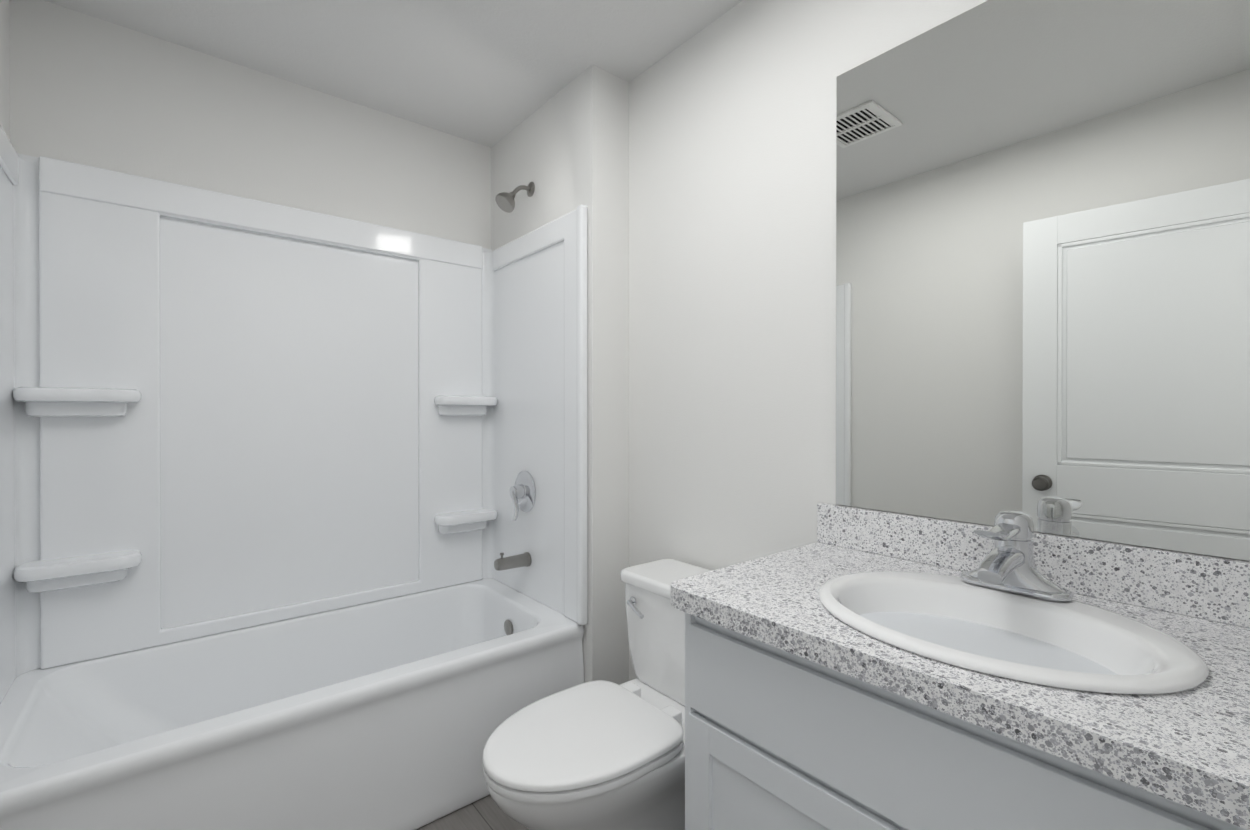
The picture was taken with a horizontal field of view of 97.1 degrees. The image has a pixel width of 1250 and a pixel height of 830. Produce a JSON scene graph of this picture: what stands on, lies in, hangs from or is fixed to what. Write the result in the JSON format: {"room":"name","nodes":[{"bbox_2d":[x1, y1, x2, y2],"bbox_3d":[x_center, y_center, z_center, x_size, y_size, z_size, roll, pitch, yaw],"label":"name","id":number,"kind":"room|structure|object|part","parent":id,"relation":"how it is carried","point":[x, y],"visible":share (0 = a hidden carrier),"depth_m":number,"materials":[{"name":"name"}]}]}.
{"room":"bathroom","nodes":[
{"label":"bathroom","id":0,"kind":"room"},
{"bbox_2d":[0,0,9,139],"bbox_3d":[-0.561,-0.014,0.021,0.120,2.450,4.040,0,0,-39],"label":"wall","id":1,"kind":"structure","parent":0,"point":[4,68],"depth_m":1.57,"materials":[{"name":"white paint"}]},
{"bbox_2d":[9,0,490,248],"bbox_3d":[-1.184,-0.022,2.201,1.930,2.450,0.120,0,0,-39],"label":"wall","id":2,"kind":"structure","parent":0,"point":[86,89],"depth_m":1.94,"materials":[{"name":"white paint"}]},
{"bbox_2d":[0,125,587,703],"bbox_3d":[-0.963,-0.006,1.799,1.516,1.519,0.780,0,0,-39],"label":"tub surround","id":3,"kind":"object","parent":2,"relation":"attached to","point":[222,413],"visible":1,"depth_m":1.97,"materials":[{"name":"white plastic"}]},
{"bbox_2d":[494,552,531,570],"bbox_3d":[-0.459,0.590,2.244,0.145,0.076,0.060,0,0,-39],"label":"tub spout","id":4,"kind":"object","parent":3,"relation":"attached to","point":[513,561],"visible":1,"depth_m":2.23,"materials":[{"name":"silver metal"}]},
{"bbox_2d":[510,471,535,520],"bbox_3d":[-0.449,0.329,2.277,0.087,0.194,0.172,0,0,-39],"label":"shower valve","id":5,"kind":"object","parent":3,"relation":"attached to","point":[523,492],"visible":1,"depth_m":2.26,"materials":[{"name":"silver metal"}]},
{"bbox_2d":[44,0,742,147],"bbox_3d":[0.100,-1.301,0.638,1.930,0.120,4.160,0,0,-39],"label":"ceiling","id":6,"kind":"structure","parent":0,"point":[490,73],"depth_m":1.85,"materials":[{"name":"white paint"}]},
{"bbox_2d":[416,795,528,829],"bbox_3d":[0.100,1.259,0.647,1.930,0.100,4.160,0,0,-39],"label":"floor","id":7,"kind":"structure","parent":0,"point":[485,813],"depth_m":1.64,"materials":[{"name":"tile"}]},
{"bbox_2d":[0,578,583,829],"bbox_3d":[-0.964,0.979,1.804,1.516,0.448,0.776,0,0,-39],"label":"bathtub","id":8,"kind":"object","parent":7,"relation":"on","point":[394,713],"visible":0.98,"depth_m":1.62,"materials":[{"name":"white plastic"}]},
{"bbox_2d":[483,559,710,829],"bbox_3d":[0.008,0.844,1.463,0.796,0.720,0.470,0,0,-39],"label":"toilet","id":9,"kind":"object","parent":7,"relation":"on","point":[599,755],"visible":0.77,"depth_m":1.33,"materials":[{"name":"white ceramic"}]},
{"bbox_3d":[-0.107,0.794,1.369,0.499,0.050,0.380,0,0,-39],"label":"seat","id":10,"kind":"part","parent":9,"relation":"part of","materials":[{"name":"white plastic"}]},
{"bbox_3d":[0.032,0.576,1.655,0.036,0.040,0.091,0,0,-39],"label":"lever","id":11,"kind":"part","parent":9,"relation":"part of","materials":[{"name":"silver metal"}]},
{"bbox_3d":[0.210,0.651,1.629,0.228,0.335,0.470,0,0,-39],"label":"tank","id":12,"kind":"part","parent":9,"relation":"part of","materials":[{"name":"white ceramic"}]},
{"bbox_2d":[671,503,1249,829],"bbox_3d":[0.572,0.691,0.947,0.573,1.030,0.863,0,0,-39],"label":"bathroom vanity","id":13,"kind":"object","parent":7,"relation":"on","point":[853,668],"visible":1,"depth_m":0.87,"materials":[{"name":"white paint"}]},
{"bbox_2d":[818,571,1208,693],"bbox_3d":[0.576,0.403,0.899,0.426,0.169,0.516,0,0,-39],"label":"sink","id":14,"kind":"object","parent":13,"relation":"in","point":[1019,640],"depth_m":0.87,"materials":[{"name":"white ceramic"}]},
{"bbox_2d":[960,510,1073,601],"bbox_3d":[0.670,0.247,0.976,0.174,0.143,0.173,0,0,-39],"label":"faucet","id":15,"kind":"object","parent":13,"relation":"on","point":[1008,573],"depth_m":0.98,"materials":[{"name":"silver metal"}]},
{"bbox_2d":[491,64,628,684],"bbox_3d":[-0.305,-0.022,2.329,0.170,2.450,0.800,0,0,-39],"label":"wall","id":16,"kind":"structure","parent":0,"point":[565,150],"depth_m":2.03,"materials":[{"name":"white paint"}]},
{"bbox_2d":[495,182,534,212],"bbox_3d":[-0.449,-0.894,2.247,0.158,0.147,0.084,0,0,-39],"label":"shower head","id":17,"kind":"object","parent":16,"relation":"attached to","point":[505,201],"visible":1,"depth_m":2.22},
{"bbox_2d":[629,0,1249,680],"bbox_3d":[0.372,-0.020,1.735,0.120,2.450,2.580,0,0,-39],"label":"wall","id":18,"kind":"structure","parent":0,"point":[733,286],"depth_m":1.67,"materials":[{"name":"white paint"}]},
{"bbox_2d":[836,0,1249,560],"bbox_3d":[0.805,-0.319,1.108,0.006,1.099,0.817,0,0,-39],"label":"mirror","id":19,"kind":"object","parent":18,"relation":"attached to","point":[1043,264],"visible":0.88,"depth_m":1.07,"materials":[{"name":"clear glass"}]}
]}

